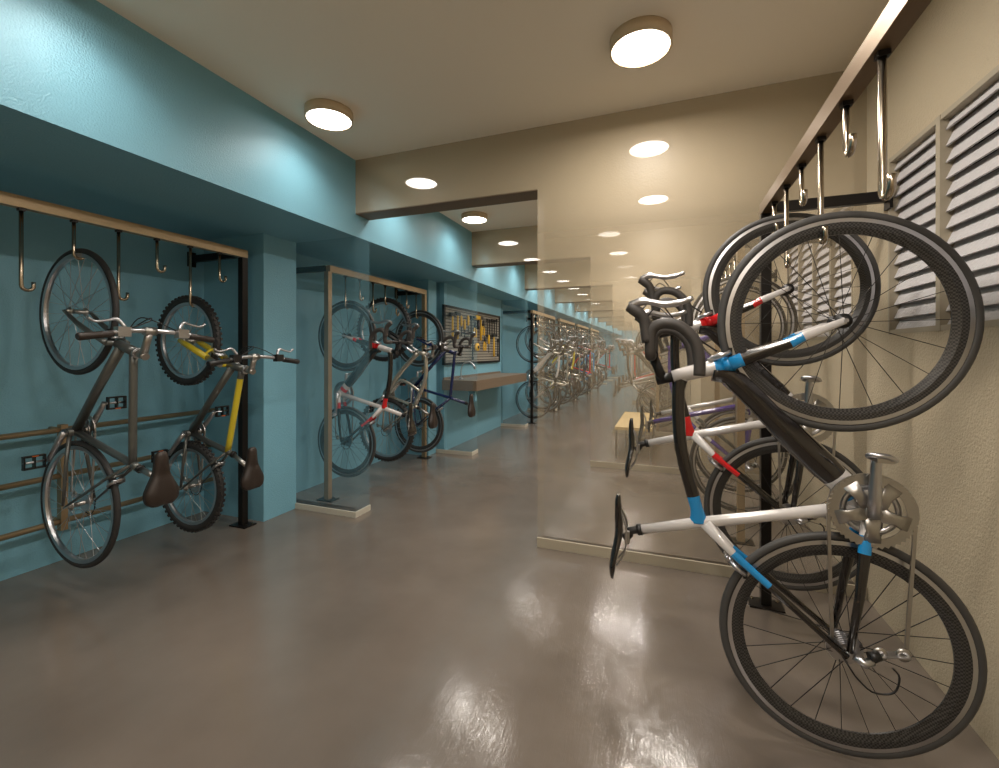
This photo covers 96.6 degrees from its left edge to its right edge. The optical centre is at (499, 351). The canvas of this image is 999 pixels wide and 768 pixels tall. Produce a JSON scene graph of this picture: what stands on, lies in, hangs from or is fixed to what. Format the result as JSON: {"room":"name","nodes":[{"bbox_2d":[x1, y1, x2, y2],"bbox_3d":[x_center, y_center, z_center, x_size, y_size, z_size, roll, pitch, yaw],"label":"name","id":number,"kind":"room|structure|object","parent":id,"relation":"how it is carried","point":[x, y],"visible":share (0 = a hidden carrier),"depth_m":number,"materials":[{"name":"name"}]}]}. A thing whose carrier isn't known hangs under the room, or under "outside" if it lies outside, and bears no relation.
{"room":"bicycle storage room","nodes":[
{"label":"bicycle storage room","id":0,"kind":"room"},
{"bbox_2d":[0,205,203,580],"bbox_3d":[-3.045,0.188,1.849,0.200,2.125,4.390,0,0,21],"label":"wall","id":1,"kind":"structure","parent":0,"point":[36,394],"depth_m":2.76,"materials":[{"name":"blue paint"}]},
{"bbox_2d":[0,408,214,540],"bbox_3d":[-2.903,0.725,1.742,0.142,0.610,3.689,0,0,21],"label":"rail","id":2,"kind":"object","parent":1,"relation":"attached to","point":[62,516],"visible":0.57,"depth_m":2.57,"materials":[{"name":"brown metal"}]},
{"bbox_2d":[0,0,621,335],"bbox_3d":[1.397,-1.163,11.724,1.200,0.575,26.000,0,0,21],"label":"soffit","id":3,"kind":"structure","parent":1,"relation":"attached to","point":[99,114],"depth_m":2.32,"materials":[{"name":"blue paint"}]},
{"bbox_2d":[204,233,295,521],"bbox_3d":[-1.976,0.188,3.530,0.625,2.125,0.308,0,0,21],"label":"wall pier","id":4,"kind":"object","parent":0,"point":[271,259],"visible":0.79,"depth_m":3.39,"materials":[{"name":"blue paint"}]},
{"bbox_2d":[296,253,400,492],"bbox_3d":[-1.745,0.188,4.854,0.530,2.125,2.150,0,0,21],"label":"wall","id":5,"kind":"structure","parent":0,"point":[370,386],"depth_m":4.40,"materials":[{"name":"blue paint"}]},
{"bbox_2d":[401,279,435,455],"bbox_3d":[-1.004,0.188,5.521,0.390,2.125,0.198,0,0,21],"label":"wall pier","id":6,"kind":"object","parent":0,"point":[429,285],"visible":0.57,"depth_m":5.43,"materials":[{"name":"blue paint"}]},
{"bbox_2d":[436,283,502,449],"bbox_3d":[-0.780,0.188,6.789,0.980,2.125,2.150,0,0,21],"label":"wall","id":7,"kind":"structure","parent":0,"point":[459,428],"depth_m":6.24,"materials":[{"name":"blue paint"}]},
{"bbox_2d":[442,304,499,364],"bbox_3d":[-0.353,-0.215,6.485,0.030,0.760,2.000,0,0,21],"label":"board","id":8,"kind":"object","parent":7,"relation":"attached to","point":[480,356],"visible":0.71,"depth_m":6.29,"materials":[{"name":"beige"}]},
{"bbox_2d":[449,312,455,339],"bbox_3d":[-0.602,-0.326,5.686,0.032,0.352,0.126,0,0,21],"label":"hammer","id":9,"kind":"object","parent":8,"relation":"hanging from","point":[452,314],"visible":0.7,"depth_m":5.68,"materials":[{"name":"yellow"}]},
{"bbox_2d":[454,312,460,338],"bbox_3d":[-0.549,-0.346,5.826,0.032,0.352,0.126,0,0,21],"label":"hammer","id":10,"kind":"object","parent":8,"relation":"hanging from","point":[458,314],"visible":0.8,"depth_m":5.82,"materials":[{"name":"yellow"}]},
{"bbox_2d":[460,316,462,335],"bbox_3d":[-0.509,-0.347,5.934,0.034,0.275,0.039,0,0,1],"label":"screwdriver","id":11,"kind":"object","parent":8,"relation":"hanging from","point":[461,317],"visible":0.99,"depth_m":5.92,"materials":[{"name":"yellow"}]},
{"bbox_2d":[463,319,465,336],"bbox_3d":[-0.474,-0.307,6.028,0.034,0.275,0.039,0,0,1],"label":"screwdriver","id":12,"kind":"object","parent":8,"relation":"hanging from","point":[464,320],"visible":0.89,"depth_m":6.02,"materials":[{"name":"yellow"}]},
{"bbox_2d":[473,322,476,337],"bbox_3d":[-0.347,-0.319,6.365,0.044,0.222,0.106,0,0,21],"label":"pliers","id":13,"kind":"object","parent":8,"relation":"hanging from","point":[475,326],"visible":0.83,"depth_m":6.35,"materials":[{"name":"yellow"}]},
{"bbox_2d":[473,315,480,328],"bbox_3d":[-0.332,-0.430,6.406,0.063,0.200,0.202,0,0,21],"label":"cordless drill","id":14,"kind":"object","parent":8,"relation":"hanging from","point":[476,317],"visible":0.98,"depth_m":6.44,"materials":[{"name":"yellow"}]},
{"bbox_2d":[475,343,479,350],"bbox_3d":[-0.319,-0.070,6.419,0.040,0.121,0.126,0,0,21],"label":"tape measure","id":15,"kind":"object","parent":8,"relation":"hanging from","point":[477,346],"visible":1,"depth_m":6.39,"materials":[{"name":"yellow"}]},
{"bbox_2d":[480,316,482,339],"bbox_3d":[-0.276,-0.346,6.557,0.032,0.352,0.126,0,0,21],"label":"hammer","id":16,"kind":"object","parent":8,"relation":"hanging from","point":[481,319],"visible":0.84,"depth_m":6.55,"materials":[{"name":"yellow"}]},
{"bbox_2d":[483,336,486,350],"bbox_3d":[-0.221,-0.129,6.702,0.044,0.222,0.106,0,0,21],"label":"pliers","id":17,"kind":"object","parent":8,"relation":"hanging from","point":[484,340],"visible":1,"depth_m":6.68,"materials":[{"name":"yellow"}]},
{"bbox_2d":[492,334,495,355],"bbox_3d":[-0.090,-0.106,7.053,0.032,0.352,0.126,0,0,21],"label":"hammer","id":18,"kind":"object","parent":8,"relation":"hanging from","point":[493,335],"visible":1,"depth_m":7.05,"materials":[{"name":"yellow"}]},
{"bbox_2d":[442,371,526,390],"bbox_3d":[-0.136,0.398,6.441,0.469,0.155,2.070,0,0,21],"label":"countertop","id":19,"kind":"structure","parent":7,"relation":"attached to","point":[480,381],"depth_m":5.88,"materials":[{"name":"brown wood"}]},
{"bbox_2d":[459,361,475,378],"bbox_3d":[-0.405,0.234,5.692,0.219,0.229,0.049,0,0,-7],"label":"faucet","id":20,"kind":"object","parent":19,"relation":"on","point":[474,367],"visible":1,"depth_m":5.68,"materials":[{"name":"silver metal"}]},
{"bbox_2d":[97,0,889,231],"bbox_3d":[2.874,-1.500,11.171,4.755,0.100,26.400,0,0,21],"label":"ceiling","id":21,"kind":"structure","parent":0,"point":[411,74],"depth_m":2.18,"materials":[{"name":"beige paint"}]},
{"bbox_2d":[304,98,352,131],"bbox_3d":[-1.026,-1.421,2.679,0.276,0.055,0.276,0,0,21],"label":"ceiling lamp","id":22,"kind":"object","parent":21,"relation":"attached to","point":[324,114],"visible":1,"depth_m":2.63,"materials":[{"name":"beige"}]},
{"bbox_2d":[306,109,350,129],"bbox_3d":[-1.026,-1.398,2.679,0.254,0.001,0.254,0,0,21],"label":"diffuser","id":23,"kind":"object","parent":22,"relation":"attached to","point":[323,118],"depth_m":2.68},
{"bbox_2d":[461,211,486,223],"bbox_3d":[-0.266,-1.421,4.712,0.276,0.055,0.276,0,0,21],"label":"ceiling lamp","id":24,"kind":"object","parent":21,"relation":"attached to","point":[470,217],"visible":1,"depth_m":4.64,"materials":[{"name":"beige"}]},
{"bbox_2d":[462,217,485,222],"bbox_3d":[-0.266,-1.398,4.712,0.254,0.001,0.254,0,0,21],"label":"diffuser","id":25,"kind":"object","parent":24,"relation":"attached to","point":[468,219],"depth_m":4.70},
{"bbox_2d":[610,15,672,68],"bbox_3d":[0.650,-1.421,2.052,0.276,0.055,0.276,0,0,21],"label":"ceiling lamp","id":26,"kind":"object","parent":21,"relation":"attached to","point":[642,41],"visible":1,"depth_m":2.01,"materials":[{"name":"beige"}]},
{"bbox_2d":[612,30,669,66],"bbox_3d":[0.650,-1.398,2.052,0.254,0.001,0.254,0,0,21],"label":"diffuser","id":27,"kind":"object","parent":26,"relation":"attached to","point":[643,47],"depth_m":2.05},
{"bbox_2d":[0,375,998,767],"bbox_3d":[2.874,1.300,11.171,4.755,0.100,26.400,0,0,21],"label":"floor","id":28,"kind":"structure","parent":0,"point":[430,626],"depth_m":1.94,"materials":[{"name":"concrete"}]},
{"bbox_2d":[0,191,256,528],"bbox_3d":[-2.698,0.245,1.613,0.615,2.010,3.690,0,0,21],"label":"bike rack","id":29,"kind":"object","parent":28,"relation":"on","point":[22,204],"visible":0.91,"depth_m":2.85,"materials":[{"name":"brown metal"}]},
{"bbox_2d":[21,248,214,567],"bbox_3d":[-2.029,0.290,2.256,1.013,1.651,0.586,0,0,21],"label":"bicycle","id":30,"kind":"object","parent":29,"relation":"hanging from","point":[161,488],"visible":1,"depth_m":2.25,"materials":[{"name":"grey paint"}]},
{"bbox_2d":[151,295,299,532],"bbox_3d":[-1.871,0.398,2.837,0.924,1.531,0.631,0,0,21],"label":"bicycle","id":31,"kind":"object","parent":29,"relation":"hanging from","point":[252,477],"visible":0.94,"depth_m":2.82,"materials":[{"name":"grey paint"}]},
{"bbox_2d":[296,265,430,501],"bbox_3d":[-1.319,0.245,4.572,0.465,2.010,1.700,0,0,21],"label":"bike rack","id":32,"kind":"object","parent":28,"relation":"on","point":[328,270],"visible":0.96,"depth_m":3.78,"materials":[{"name":"brown metal"}]},
{"bbox_2d":[318,300,419,476],"bbox_3d":[-1.203,0.330,3.912,1.019,1.590,0.476,0,0,17],"label":"bicycle","id":33,"kind":"object","parent":32,"relation":"hanging from","point":[341,390],"visible":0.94,"depth_m":3.93,"materials":[{"name":"black paint"}]},
{"bbox_2d":[384,321,392,336],"bbox_3d":[-0.901,-0.186,3.595,0.080,0.130,0.038,0,0,21],"label":"hood","id":34,"kind":"object","parent":33,"relation":"attached to","point":[389,323],"depth_m":3.59,"materials":[{"name":"grey rubber"}]},
{"bbox_2d":[411,324,419,338],"bbox_3d":[-0.755,-0.186,3.986,0.080,0.130,0.038,0,0,21],"label":"hood","id":35,"kind":"object","parent":33,"relation":"attached to","point":[416,326],"depth_m":3.97,"materials":[{"name":"grey rubber"}]},
{"bbox_2d":[356,297,449,461],"bbox_3d":[-1.044,0.280,4.512,0.958,1.676,0.491,0,0,21],"label":"bicycle","id":36,"kind":"object","parent":32,"relation":"hanging from","point":[432,420],"visible":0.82,"depth_m":4.49,"materials":[{"name":"silver metal"}]},
{"bbox_2d":[394,310,475,452],"bbox_3d":[-0.759,0.338,5.027,1.020,1.635,0.476,0,0,17],"label":"bicycle","id":37,"kind":"object","parent":32,"relation":"hanging from","point":[416,381],"visible":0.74,"depth_m":5.04,"materials":[{"name":"blue paint"}]},
{"bbox_2d":[454,331,459,342],"bbox_3d":[-0.453,-0.161,4.709,0.080,0.130,0.038,0,0,21],"label":"hood","id":38,"kind":"object","parent":37,"relation":"attached to","point":[457,333],"depth_m":4.70,"materials":[{"name":"grey rubber"}]},
{"bbox_2d":[470,332,475,343],"bbox_3d":[-0.307,-0.161,5.099,0.080,0.130,0.038,0,0,21],"label":"hood","id":39,"kind":"object","parent":37,"relation":"attached to","point":[473,334],"depth_m":5.09,"materials":[{"name":"grey rubber"}]},
{"bbox_2d":[503,310,557,423],"bbox_3d":[0.611,0.245,8.660,0.675,2.010,1.750,0,0,21],"label":"bike rack","id":40,"kind":"object","parent":28,"relation":"on","point":[544,317],"visible":0.83,"depth_m":7.81,"materials":[{"name":"brown metal"}]},
{"bbox_2d":[516,325,571,418],"bbox_3d":[0.764,0.354,7.863,1.040,1.674,0.476,0,0,20],"label":"bicycle","id":41,"kind":"object","parent":40,"relation":"hanging from","point":[550,351],"visible":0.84,"depth_m":7.88,"materials":[{"name":"grey paint"}]},
{"bbox_2d":[525,321,576,408],"bbox_3d":[0.933,0.250,8.259,1.010,1.645,0.586,0,0,27],"label":"bicycle","id":42,"kind":"object","parent":40,"relation":"hanging from","point":[541,372],"visible":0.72,"depth_m":8.27,"materials":[{"name":"black paint"}]},
{"bbox_2d":[529,328,579,411],"bbox_3d":[1.062,0.350,8.687,1.009,1.644,0.586,0,0,18],"label":"bicycle","id":43,"kind":"object","parent":40,"relation":"hanging from","point":[547,329],"visible":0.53,"depth_m":8.67,"materials":[{"name":"silver metal"}]},
{"bbox_2d":[537,324,585,404],"bbox_3d":[1.227,0.254,9.021,1.040,1.674,0.477,0,0,24],"label":"bicycle","id":44,"kind":"object","parent":40,"relation":"hanging from","point":[550,363],"visible":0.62,"depth_m":9.02,"materials":[{"name":"yellow paint"}]},
{"bbox_2d":[534,318,576,408],"bbox_3d":[1.356,0.245,10.650,0.675,2.010,1.800,0,0,21],"label":"bike rack","id":45,"kind":"object","parent":28,"relation":"on","point":[559,320],"visible":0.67,"depth_m":10.00,"materials":[{"name":"brown metal"}]},
{"bbox_2d":[545,331,590,403],"bbox_3d":[1.515,0.350,9.898,1.009,1.644,0.586,0,0,20],"label":"bicycle","id":46,"kind":"object","parent":45,"relation":"hanging from","point":[585,350],"visible":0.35,"depth_m":9.87,"materials":[{"name":"silver metal"}]},
{"bbox_2d":[552,327,594,397],"bbox_3d":[1.687,0.250,10.273,1.010,1.645,0.586,0,0,23],"label":"bicycle","id":47,"kind":"object","parent":45,"relation":"hanging from","point":[570,329],"visible":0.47,"depth_m":10.23,"materials":[{"name":"black paint"}]},
{"bbox_2d":[555,332,596,400],"bbox_3d":[1.801,0.354,10.642,1.040,1.674,0.477,0,0,24],"label":"bicycle","id":48,"kind":"object","parent":45,"relation":"hanging from","point":[594,344],"visible":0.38,"depth_m":10.60,"materials":[{"name":"blue paint"}]},
{"bbox_2d":[560,329,599,394],"bbox_3d":[1.984,0.250,11.067,1.010,1.645,0.586,0,0,20],"label":"bicycle","id":49,"kind":"object","parent":45,"relation":"hanging from","point":[579,332],"visible":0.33,"depth_m":11.02,"materials":[{"name":"red paint"}]},
{"bbox_2d":[555,324,589,399],"bbox_3d":[2.092,0.245,12.617,0.675,2.010,1.800,0,0,21],"label":"bike rack","id":50,"kind":"object","parent":28,"relation":"on","point":[581,328],"visible":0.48,"depth_m":12.03,"materials":[{"name":"brown metal"}]},
{"bbox_2d":[568,334,602,395],"bbox_3d":[2.258,0.350,11.889,1.009,1.644,0.586,0,0,28],"label":"bicycle","id":51,"kind":"object","parent":50,"relation":"hanging from","point":[600,350],"visible":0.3,"depth_m":11.83,"materials":[{"name":"blue paint"}]},
{"bbox_2d":[570,331,607,390],"bbox_3d":[2.456,0.254,12.297,1.040,1.674,0.477,0,0,18],"label":"bicycle","id":52,"kind":"object","parent":50,"relation":"hanging from","point":[601,341],"visible":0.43,"depth_m":12.26,"materials":[{"name":"grey paint"}]},
{"bbox_2d":[578,336,606,392],"bbox_3d":[2.575,0.350,12.733,1.009,1.644,0.586,0,0,28],"label":"bicycle","id":53,"kind":"object","parent":50,"relation":"hanging from","point":[589,338],"visible":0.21,"depth_m":12.69,"materials":[{"name":"grey paint"}]},
{"bbox_2d":[578,328,598,392],"bbox_3d":[2.862,0.245,14.678,0.675,2.010,1.800,0,0,21],"label":"bike rack","id":54,"kind":"object","parent":28,"relation":"on","point":[591,331],"visible":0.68,"depth_m":14.27,"materials":[{"name":"brown metal"}]},
{"bbox_2d":[582,334,613,385],"bbox_3d":[3.076,0.250,13.988,1.010,1.645,0.586,0,0,28],"label":"bicycle","id":55,"kind":"object","parent":54,"relation":"hanging from","point":[600,371],"visible":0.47,"depth_m":13.93,"materials":[{"name":"black paint"}]},
{"bbox_2d":[585,337,614,388],"bbox_3d":[3.216,0.354,14.415,1.040,1.674,0.476,0,0,18],"label":"bicycle","id":56,"kind":"object","parent":54,"relation":"hanging from","point":[610,349],"visible":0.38,"depth_m":14.40,"materials":[{"name":"silver metal"}]},
{"bbox_2d":[586,335,616,383],"bbox_3d":[3.405,0.250,14.866,1.010,1.645,0.586,0,0,15],"label":"bicycle","id":57,"kind":"object","parent":54,"relation":"hanging from","point":[597,335],"visible":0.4,"depth_m":14.83,"materials":[{"name":"red paint"}]},
{"bbox_2d":[615,412,654,459],"bbox_3d":[1.808,1.067,5.858,0.420,0.365,1.400,0,0,21],"label":"bench","id":58,"kind":"object","parent":28,"relation":"on","point":[623,423],"visible":0.76,"depth_m":5.59,"materials":[{"name":"brown wood"}]},
{"bbox_2d":[656,307,663,431],"bbox_3d":[2.941,0.245,7.655,0.535,2.010,1.900,0,0,21],"label":"bike rack","id":59,"kind":"object","parent":28,"relation":"on","point":[659,352],"visible":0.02,"depth_m":6.86,"materials":[{"name":"brown metal"}]},
{"bbox_2d":[613,331,671,426],"bbox_3d":[2.362,0.354,7.165,1.040,1.674,0.476,0,0,23],"label":"bicycle","id":60,"kind":"object","parent":59,"relation":"hanging from","point":[637,351],"visible":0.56,"depth_m":7.16,"materials":[{"name":"black paint"}]},
{"bbox_2d":[617,335,670,415],"bbox_3d":[2.509,0.250,7.533,1.010,1.645,0.586,0,0,25],"label":"bicycle","id":61,"kind":"object","parent":59,"relation":"hanging from","point":[641,343],"visible":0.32,"depth_m":7.56,"materials":[{"name":"grey paint"}]},
{"bbox_2d":[618,340,671,417],"bbox_3d":[2.643,0.354,7.928,1.040,1.674,0.477,0,0,14],"label":"bicycle","id":62,"kind":"object","parent":59,"relation":"hanging from","point":[650,383],"visible":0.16,"depth_m":7.91,"materials":[{"name":"silver metal"}]},
{"bbox_2d":[622,338,671,409],"bbox_3d":[2.791,0.250,8.284,1.010,1.645,0.586,0,0,13],"label":"bicycle","id":63,"kind":"object","parent":59,"relation":"hanging from","point":[623,379],"visible":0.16,"depth_m":8.30,"materials":[{"name":"red paint"}]},
{"bbox_2d":[708,238,831,546],"bbox_3d":[2.038,0.245,3.535,0.570,2.010,1.550,0,0,21],"label":"bike rack","id":64,"kind":"object","parent":28,"relation":"on","point":[740,539],"visible":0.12,"depth_m":2.91,"materials":[{"name":"brown metal"}]},
{"bbox_2d":[647,286,787,491],"bbox_3d":[1.766,0.294,3.670,1.040,1.674,0.476,0,0,17],"label":"bicycle","id":65,"kind":"object","parent":64,"relation":"hanging from","point":[702,424],"visible":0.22,"depth_m":3.62,"materials":[{"name":"grey paint"}]},
{"bbox_2d":[638,276,797,511],"bbox_3d":[1.537,0.294,3.200,1.040,1.674,0.476,0,0,17],"label":"bicycle","id":66,"kind":"object","parent":64,"relation":"hanging from","point":[749,416],"visible":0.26,"depth_m":3.16,"materials":[{"name":"blue paint"}]},
{"bbox_2d":[748,0,931,613],"bbox_3d":[0.854,0.245,0.369,0.570,2.010,3.850,0,0,21],"label":"bike rack","id":67,"kind":"object","parent":28,"relation":"on","point":[898,17],"visible":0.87,"depth_m":1.37,"materials":[{"name":"brown metal"}]},
{"bbox_2d":[625,213,882,590],"bbox_3d":[1.119,0.219,2.060,1.040,1.674,0.476,0,0,17],"label":"bicycle","id":68,"kind":"object","parent":67,"relation":"hanging from","point":[868,271],"visible":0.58,"depth_m":1.98,"materials":[{"name":"black paint"}]},
{"bbox_2d":[638,277,654,298],"bbox_3d":[0.661,-0.276,1.989,0.080,0.130,0.038,0,0,21],"label":"hood","id":69,"kind":"object","parent":68,"relation":"attached to","point":[643,281],"depth_m":1.97,"materials":[{"name":"grey rubber"}]},
{"bbox_2d":[609,211,987,758],"bbox_3d":[0.893,0.402,1.456,1.040,1.674,0.476,0,0,17],"label":"bicycle","id":70,"kind":"object","parent":67,"relation":"hanging from","point":[864,508],"visible":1,"depth_m":1.36,"materials":[{"name":"black paint"}]},
{"bbox_2d":[626,302,649,342],"bbox_3d":[0.435,-0.093,1.385,0.080,0.130,0.038,0,0,21],"label":"hood","id":71,"kind":"object","parent":70,"relation":"attached to","point":[634,309],"depth_m":1.37,"materials":[{"name":"grey rubber"}]},
{"bbox_3d":[3.712,0.245,9.715,0.535,2.010,1.900,0,0,21],"label":"bike rack","id":72,"kind":"object","parent":28,"relation":"on","visible":0},
{"bbox_2d":[625,342,667,406],"bbox_3d":[3.139,0.354,9.251,1.040,1.674,0.477,0,0,15],"label":"bicycle","id":73,"kind":"object","parent":72,"relation":"hanging from","point":[638,373],"visible":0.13,"depth_m":9.25,"materials":[{"name":"grey paint"}]},
{"bbox_2d":[628,340,671,401],"bbox_3d":[3.304,0.250,9.660,1.010,1.645,0.586,0,0,22],"label":"bicycle","id":74,"kind":"object","parent":72,"relation":"hanging from","point":[670,397],"visible":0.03,"depth_m":9.69,"materials":[{"name":"blue paint"}]},
{"bbox_2d":[633,344,671,404],"bbox_3d":[3.446,0.354,10.073,1.040,1.674,0.476,0,0,8],"label":"bicycle","id":75,"kind":"object","parent":72,"relation":"hanging from","point":[633,344],"visible":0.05,"depth_m":10.00,"materials":[{"name":"silver metal"}]},
{"bbox_3d":[4.466,0.245,11.729,0.535,2.010,1.800,0,0,21],"label":"bike rack","id":76,"kind":"object","parent":28,"relation":"on","visible":0},
{"bbox_2d":[636,339,668,394],"bbox_3d":[3.908,0.250,11.268,1.010,1.645,0.586,0,0,28],"label":"bicycle","id":77,"kind":"object","parent":76,"relation":"hanging from","point":[643,371],"visible":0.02,"depth_m":11.37,"materials":[{"name":"black paint"}]},
{"bbox_2d":[636,337,670,395],"bbox_3d":[4.061,0.354,11.718,1.040,1.674,0.477,0,0,10],"label":"bicycle","id":78,"kind":"object","parent":76,"relation":"hanging from","point":[668,337],"visible":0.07,"depth_m":11.63,"materials":[{"name":"grey paint"}]},
{"bbox_2d":[503,304,609,419],"bbox_3d":[2.545,0.188,15.934,0.800,2.125,17.310,0,0,21],"label":"wall","id":79,"kind":"structure","parent":0,"point":[513,324],"depth_m":9.08,"materials":[{"name":"blue paint"}]},
{"bbox_2d":[525,260,690,298],"bbox_3d":[1.637,-0.100,7.027,2.539,2.699,0.170,0,0,21],"label":"wall","id":80,"kind":"structure","parent":0,"point":[574,273],"depth_m":7.05,"materials":[{"name":"beige"}]},
{"bbox_2d":[525,284,612,290],"bbox_3d":[1.115,-1.046,7.222,1.422,0.007,0.170,0,0,21],"label":"trim","id":81,"kind":"structure","parent":80,"relation":"attached to","point":[608,285],"depth_m":7.19,"materials":[{"name":"brown"}]},
{"bbox_2d":[612,429,672,435],"bbox_3d":[2.270,1.220,6.691,1.113,0.060,0.013,0,0,21],"label":"baseboard","id":82,"kind":"structure","parent":80,"relation":"attached to","point":[657,433],"depth_m":6.69,"materials":[{"name":"beige paint"}]},
{"bbox_2d":[356,71,866,228],"bbox_3d":[0.418,-0.100,2.892,3.154,2.699,0.170,0,0,21],"label":"wall","id":83,"kind":"structure","parent":0,"point":[722,152],"depth_m":2.64,"materials":[{"name":"beige"}]},
{"bbox_2d":[356,189,537,219],"bbox_3d":[-0.392,-1.046,3.195,1.422,0.007,0.170,0,0,21],"label":"trim","id":84,"kind":"structure","parent":83,"relation":"attached to","point":[528,195],"depth_m":3.17,"materials":[{"name":"brown"}]},
{"bbox_2d":[537,537,866,598],"bbox_3d":[1.051,1.220,2.556,1.728,0.060,0.013,0,0,21],"label":"baseboard","id":85,"kind":"structure","parent":83,"relation":"attached to","point":[599,551],"depth_m":2.61,"materials":[{"name":"beige paint"}]},
{"bbox_2d":[472,208,758,277],"bbox_3d":[1.171,-0.100,4.906,3.154,2.699,0.170,0,0,21],"label":"wall","id":86,"kind":"structure","parent":0,"point":[687,243],"depth_m":4.75,"materials":[{"name":"beige"}]},
{"bbox_2d":[472,256,590,267],"bbox_3d":[0.361,-1.046,5.209,1.422,0.007,0.170,0,0,21],"label":"trim","id":87,"kind":"structure","parent":86,"relation":"attached to","point":[588,257],"depth_m":5.18,"materials":[{"name":"brown"}]},
{"bbox_2d":[590,461,758,479],"bbox_3d":[1.805,1.220,4.570,1.728,0.060,0.013,0,0,21],"label":"baseboard","id":88,"kind":"structure","parent":86,"relation":"attached to","point":[660,469],"depth_m":4.66,"materials":[{"name":"beige paint"}]},
{"bbox_2d":[555,286,677,310],"bbox_3d":[2.390,-0.100,9.041,2.539,2.699,0.170,0,0,21],"label":"wall","id":89,"kind":"structure","parent":0,"point":[591,293],"depth_m":9.15,"materials":[{"name":"beige"}]},
{"bbox_2d":[555,300,624,302],"bbox_3d":[1.868,-1.046,9.236,1.422,0.007,0.170,0,0,21],"label":"trim","id":90,"kind":"structure","parent":89,"relation":"attached to","point":[602,300],"depth_m":9.18,"materials":[{"name":"brown"}]},
{"bbox_2d":[598,317,634,321],"bbox_3d":[4.651,-0.100,15.082,2.539,2.699,0.170,0,0,21],"label":"wall","id":91,"kind":"structure","parent":0,"point":[605,319],"depth_m":15.24,"materials":[{"name":"beige"}]},
{"bbox_2d":[606,321,638,324],"bbox_3d":[5.404,-0.100,17.095,2.539,2.699,0.170,0,0,21],"label":"wall","id":92,"kind":"structure","parent":0,"point":[633,322],"depth_m":17.24,"materials":[{"name":"beige"}]},
{"bbox_2d":[612,325,639,327],"bbox_3d":[6.157,-0.100,19.109,2.539,2.699,0.170,0,0,21],"label":"wall","id":93,"kind":"structure","parent":0,"point":[616,326],"depth_m":19.26,"materials":[{"name":"beige"}]},
{"bbox_2d":[575,301,678,318],"bbox_3d":[3.144,-0.100,11.054,2.539,2.699,0.170,0,0,21],"label":"wall","id":94,"kind":"structure","parent":0,"point":[611,305],"depth_m":11.16,"materials":[{"name":"beige"}]},
{"bbox_2d":[575,310,621,311],"bbox_3d":[2.622,-1.046,11.250,1.422,0.007,0.170,0,0,21],"label":"trim","id":95,"kind":"structure","parent":94,"relation":"attached to","point":[594,310],"depth_m":11.19,"materials":[{"name":"brown"}]},
{"bbox_2d":[617,328,639,329],"bbox_3d":[6.911,-0.100,21.123,2.539,2.699,0.170,0,0,21],"label":"wall","id":96,"kind":"structure","parent":0,"point":[617,328],"depth_m":21.31,"materials":[{"name":"beige"}]},
{"bbox_2d":[588,310,677,323],"bbox_3d":[3.897,-0.100,13.068,2.539,2.699,0.170,0,0,21],"label":"wall","id":97,"kind":"structure","parent":0,"point":[623,312],"depth_m":13.23,"materials":[{"name":"beige"}]},
{"bbox_2d":[610,330,669,375],"bbox_3d":[7.465,-0.100,23.440,4.755,2.700,0.200,0,0,21],"label":"wall","id":98,"kind":"structure","parent":0,"point":[617,358],"depth_m":23.68,"materials":[{"name":"beige paint"}]},
{"bbox_2d":[680,268,758,474],"bbox_3d":[5.880,-0.100,13.581,0.815,2.700,19.380,0,0,21],"label":"wall","id":99,"kind":"structure","parent":0,"point":[701,390],"depth_m":4.62,"materials":[{"name":"beige paint"}]},
{"bbox_2d":[772,0,998,759],"bbox_3d":[1.612,-0.100,1.297,0.200,2.700,6.620,0,0,21],"label":"wall","id":100,"kind":"structure","parent":0,"point":[947,454],"depth_m":1.70,"materials":[{"name":"beige paint"}]},
{"bbox_2d":[787,206,852,340],"bbox_3d":[2.263,-0.486,3.050,0.199,0.811,1.400,0,0,21],"label":"window","id":101,"kind":"structure","parent":100,"relation":"in","point":[825,254],"depth_m":3.02,"materials":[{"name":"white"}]},
{"bbox_2d":[888,64,998,334],"bbox_3d":[1.452,-0.486,0.882,0.199,0.811,2.390,0,0,21],"label":"window","id":102,"kind":"structure","parent":100,"relation":"in","point":[964,139],"depth_m":1.64,"materials":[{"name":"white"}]},
{"bbox_3d":[-1.466,0.188,3.597,0.864,2.124,0.170,0,0,21],"label":"wall pier","id":103,"kind":"object","parent":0,"visible":0},
{"bbox_2d":[295,503,370,517],"bbox_3d":[-1.326,1.229,3.538,0.587,0.042,0.182,0,0,21],"label":"baseboard","id":104,"kind":"object","parent":103,"relation":"attached to","point":[333,511],"visible":1,"depth_m":3.45,"materials":[{"name":"beige paint"}]},
{"bbox_3d":[-0.532,0.188,5.543,0.479,2.124,0.170,0,0,21],"label":"wall pier","id":105,"kind":"object","parent":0,"visible":0},
{"bbox_2d":[436,449,477,455],"bbox_3d":[-0.528,1.229,5.535,0.492,0.042,0.182,0,0,21],"label":"baseboard","id":106,"kind":"object","parent":105,"relation":"attached to","point":[437,450],"visible":1,"depth_m":5.46,"materials":[{"name":"beige paint"}]},
{"bbox_2d":[468,391,476,400],"bbox_3d":[-0.336,0.550,5.536,0.090,0.120,0.065,0,0,21],"label":"power outlet","id":107,"kind":"object","parent":105,"relation":"attached to","point":[474,393],"visible":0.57,"depth_m":5.52,"materials":[{"name":"blue paint"}]},
{"bbox_3d":[0.250,0.188,7.546,0.419,2.124,0.170,0,0,21],"label":"wall pier","id":108,"kind":"object","parent":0,"visible":0},
{"bbox_2d":[501,423,527,426],"bbox_3d":[0.254,1.229,7.538,0.432,0.042,0.182,0,0,21],"label":"baseboard","id":109,"kind":"object","parent":108,"relation":"attached to","point":[502,424],"visible":1,"depth_m":7.45,"materials":[{"name":"beige paint"}]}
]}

